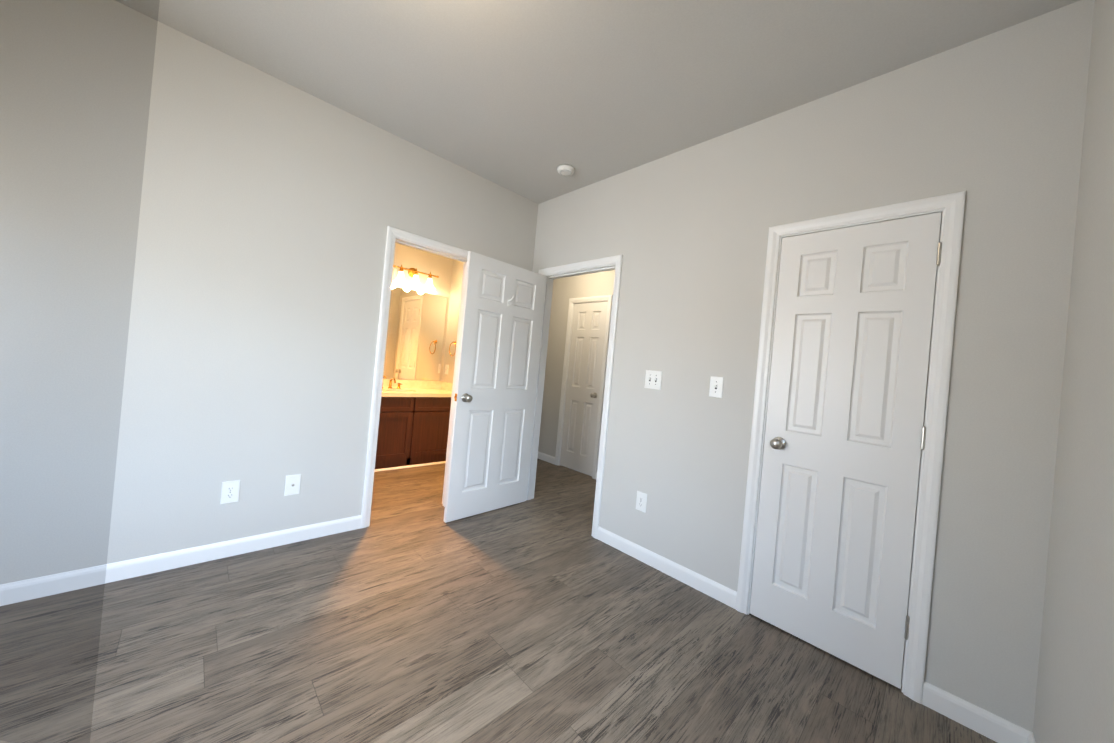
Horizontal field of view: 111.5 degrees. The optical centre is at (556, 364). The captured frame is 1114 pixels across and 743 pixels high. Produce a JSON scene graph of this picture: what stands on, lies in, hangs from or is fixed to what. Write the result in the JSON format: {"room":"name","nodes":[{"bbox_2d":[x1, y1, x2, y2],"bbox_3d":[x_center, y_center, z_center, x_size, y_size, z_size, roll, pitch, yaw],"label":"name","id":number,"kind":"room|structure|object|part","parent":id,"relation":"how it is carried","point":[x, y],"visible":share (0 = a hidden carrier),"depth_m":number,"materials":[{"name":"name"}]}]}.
{"room":"empty bedroom","nodes":[
{"label":"empty bedroom","id":0,"kind":"room"},
{"bbox_2d":[0,0,537,584],"bbox_3d":[-1.543,-0.261,2.431,3.840,2.740,0.120,5,0,-44],"label":"wall","id":1,"kind":"structure","parent":0,"point":[192,242],"depth_m":1.95,"materials":[{"name":"paint"}]},
{"bbox_2d":[0,515,360,605],"bbox_3d":[-2.165,1.012,1.847,2.247,0.089,0.013,5,0,-44],"label":"baseboard","id":2,"kind":"structure","parent":1,"relation":"attached to","point":[24,590],"depth_m":1.95,"materials":[{"name":"white paint"}]},
{"bbox_2d":[220,480,239,503],"bbox_3d":[-1.841,0.718,2.136,0.078,0.124,0.008,5,0,-44],"label":"electrical outlet","id":3,"kind":"object","parent":1,"relation":"attached to","point":[229,491],"visible":1,"depth_m":2.13,"materials":[{"name":"white plastic"}]},
{"bbox_2d":[284,474,300,495],"bbox_3d":[-1.628,0.743,2.337,0.078,0.124,0.016,5,0,-44],"label":"outlet","id":4,"kind":"object","parent":1,"relation":"attached to","point":[292,484],"visible":1,"depth_m":2.34,"materials":[{"name":"white plastic"}]},
{"bbox_2d":[361,226,467,527],"bbox_3d":[-1.052,0.105,2.933,0.736,2.103,0.156,5,0,-44],"label":"door frame","id":5,"kind":"structure","parent":1,"relation":"attached to","point":[392,233],"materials":[{"name":"white paint"}]},
{"bbox_2d":[392,243,452,380],"bbox_3d":[-2.174,-0.310,4.321,3.950,2.740,0.120,5,0,-44],"label":"wall","id":6,"kind":"structure","parent":0,"point":[447,283],"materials":[{"name":"paint"}]},
{"bbox_2d":[383,286,446,380],"bbox_3d":[-1.860,-0.369,4.528,1.080,1.085,0.005,5,0,-44],"label":"mirror glass","id":7,"kind":"object","parent":6,"relation":"attached to","point":[415,334],"visible":0.64,"depth_m":4.64,"materials":[{"name":"clear mirror"}]},
{"bbox_2d":[393,265,438,289],"bbox_3d":[-1.687,-1.056,4.516,0.568,0.223,0.183,5,0,-44],"label":"sconce","id":8,"kind":"object","parent":6,"relation":"attached to","point":[413,272],"visible":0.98,"depth_m":4.49,"materials":[{"name":"white glass"}]},
{"bbox_2d":[442,259,463,382],"bbox_3d":[-0.831,-0.190,4.369,0.120,2.740,1.680,5,0,-44],"label":"wall","id":9,"kind":"structure","parent":0,"point":[457,266],"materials":[{"name":"paint"}]},
{"bbox_2d":[445,365,448,374],"bbox_3d":[-1.415,0.061,4.857,0.008,0.124,0.078,5,0,-44],"label":"outlet","id":10,"kind":"object","parent":9,"relation":"attached to","point":[446,368],"visible":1,"depth_m":4.85,"materials":[{"name":"white plastic"}]},
{"bbox_2d":[449,341,455,355],"bbox_3d":[-1.281,-0.205,4.714,0.050,0.200,0.175,5,0,-44],"label":"towel ring","id":11,"kind":"object","parent":9,"relation":"attached to","point":[455,348],"visible":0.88,"depth_m":4.70,"materials":[{"name":"gold metal"}]},
{"bbox_2d":[0,458,996,742],"bbox_3d":[-0.870,1.224,2.248,4.990,0.100,5.090,5,0,-44],"label":"floor","id":12,"kind":"structure","parent":0,"point":[412,616],"depth_m":1.58,"materials":[{"name":"wood"}]},
{"bbox_2d":[375,378,452,471],"bbox_3d":[-1.758,0.631,4.310,1.178,0.939,0.578,5,0,-44],"label":"bathroom vanity","id":13,"kind":"object","parent":12,"relation":"on","point":[414,418],"visible":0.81,"depth_m":4.16,"materials":[{"name":"wood"},{"name":"cultured marble"},{"name":"polished brass"}]},
{"bbox_2d":[378,378,402,388],"bbox_3d":[-1.894,0.213,4.363,0.248,0.129,0.169,5,0,-44],"label":"faucet","id":14,"kind":"object","parent":13,"relation":"on","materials":[{"name":"gold metal"}]},
{"bbox_2d":[538,270,614,466],"bbox_3d":[1.003,-0.027,3.942,0.120,2.740,5.090,5,0,-44],"label":"wall","id":15,"kind":"structure","parent":0,"point":[565,290],"depth_m":4.88,"materials":[{"name":"paint"}]},
{"bbox_2d":[538,451,554,463],"bbox_3d":[-0.430,1.180,5.212,0.013,0.089,1.182,5,0,-44],"label":"baseboard","id":16,"kind":"structure","parent":15,"relation":"attached to","point":[546,457],"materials":[{"name":"white paint"}]},
{"bbox_2d":[560,301,607,475],"bbox_3d":[0.325,0.264,4.572,0.170,2.025,0.544,5,0,-44],"label":"hall door","id":17,"kind":"structure","parent":15,"relation":"in","point":[583,386],"depth_m":4.55,"materials":[{"name":"white paint"}]},
{"bbox_3d":[0.457,0.358,4.426,0.170,0.066,0.066,5,0,-44],"label":"knob","id":18,"kind":"part","parent":17,"relation":"part of","materials":[{"name":"grey metal"}]},
{"bbox_2d":[555,295,612,478],"bbox_3d":[0.349,0.237,4.593,0.156,2.103,0.676,5,0,-44],"label":"door frame","id":19,"kind":"structure","parent":15,"relation":"attached to","point":[605,350],"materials":[{"name":"white paint"}]},
{"bbox_2d":[115,0,1079,203],"bbox_3d":[-0.616,-1.614,2.259,4.990,0.120,5.090,5,0,-44],"label":"ceiling","id":20,"kind":"structure","parent":0,"point":[525,98],"depth_m":1.87,"materials":[{"name":"paint"}]},
{"bbox_2d":[557,164,574,175],"bbox_3d":[0.067,-1.473,2.882,0.132,0.035,0.132,5,0,-44],"label":"smoke detector","id":21,"kind":"object","parent":20,"relation":"attached to","point":[565,170],"visible":1,"depth_m":2.85,"materials":[{"name":"white plastic"}]},
{"bbox_2d":[532,0,1094,731],"bbox_3d":[0.842,-0.047,2.453,0.120,2.740,3.170,5,0,-44],"label":"wall","id":22,"kind":"structure","parent":0,"point":[992,126],"depth_m":1.66,"materials":[{"name":"paint"}]},
{"bbox_2d":[444,251,545,522],"bbox_3d":[-0.472,0.186,3.118,0.170,2.025,0.805,5,0,43],"label":"entry door","id":23,"kind":"structure","parent":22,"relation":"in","point":[494,407],"depth_m":3.06,"materials":[{"name":"white paint"}]},
{"bbox_3d":[-0.705,0.247,2.875,0.170,0.066,0.066,5,0,43],"label":"knob","id":24,"kind":"part","parent":23,"relation":"part of","materials":[{"name":"grey metal"}]},
{"bbox_2d":[507,296,513,306],"bbox_3d":[-0.374,-0.518,3.089,0.059,0.086,0.024,5,0,43],"label":"hook","id":25,"kind":"object","parent":23,"relation":"attached to","point":[508,303],"visible":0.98,"depth_m":3.10,"materials":[{"name":"white plastic"}]},
{"bbox_2d":[526,254,622,538],"bbox_3d":[0.115,0.210,3.179,0.156,2.103,0.936,5,0,-44],"label":"door frame","id":26,"kind":"structure","parent":22,"relation":"attached to","point":[617,260],"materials":[{"name":"white paint"}]},
{"bbox_2d":[636,491,646,512],"bbox_3d":[0.567,0.922,2.552,0.008,0.124,0.078,5,0,-44],"label":"electrical outlet","id":27,"kind":"object","parent":22,"relation":"attached to","point":[641,500],"visible":1,"depth_m":2.55,"materials":[{"name":"white plastic"}]},
{"bbox_2d":[644,370,661,389],"bbox_3d":[0.642,0.101,2.546,0.017,0.124,0.124,5,0,-44],"label":"double light switch","id":28,"kind":"object","parent":22,"relation":"attached to","point":[653,379],"visible":1,"depth_m":2.55,"materials":[{"name":"white plastic"}]},
{"bbox_2d":[597,527,736,608],"bbox_3d":[0.643,1.266,2.435,0.013,0.089,0.991,5,0,-44],"label":"baseboard","id":29,"kind":"structure","parent":22,"relation":"attached to","point":[701,583],"depth_m":2.35,"materials":[{"name":"white paint"}]},
{"bbox_2d":[709,376,723,397],"bbox_3d":[0.938,0.131,2.238,0.017,0.124,0.078,5,0,-44],"label":"light switch","id":30,"kind":"object","parent":22,"relation":"attached to","point":[716,387],"visible":1,"depth_m":2.24,"materials":[{"name":"white plastic"}]},
{"bbox_2d":[749,212,941,688],"bbox_3d":[1.345,0.344,1.834,0.170,2.025,0.604,5,0,-44],"label":"closet door","id":31,"kind":"structure","parent":22,"relation":"in","point":[842,445],"depth_m":1.79,"materials":[{"name":"white paint"}]},
{"bbox_3d":[1.177,0.413,2.001,0.170,0.066,0.066,5,0,-44],"label":"knob","id":32,"kind":"part","parent":31,"relation":"part of","materials":[{"name":"grey metal"}]},
{"bbox_2d":[904,242,941,639],"bbox_3d":[1.554,0.320,1.607,0.042,1.681,0.013,5,0,-44],"label":"door hinges","id":33,"kind":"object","parent":31,"relation":"attached to","point":[922,447],"depth_m":1.59,"materials":[{"name":"silver metal"}]},
{"bbox_2d":[736,191,965,703],"bbox_3d":[1.376,0.340,1.863,0.120,2.060,0.650,5,0,-44],"label":"door frame","id":34,"kind":"structure","parent":22,"relation":"attached to","point":[925,414],"depth_m":1.63,"materials":[{"name":"white paint"}]},
{"bbox_2d":[1033,0,1113,742],"bbox_3d":[0.974,-0.043,0.463,4.750,2.740,0.120,5,0,-44],"label":"wall","id":35,"kind":"structure","parent":0,"point":[1074,702],"depth_m":1.10,"materials":[{"name":"paint"}]},
{"bbox_2d":[1016,725,1034,742],"bbox_3d":[0.398,1.235,0.107,3.600,0.089,0.013,5,0,-44],"label":"baseboard","id":36,"kind":"structure","parent":35,"relation":"attached to","point":[1023,735],"depth_m":1.36,"materials":[{"name":"white paint"}]}
]}

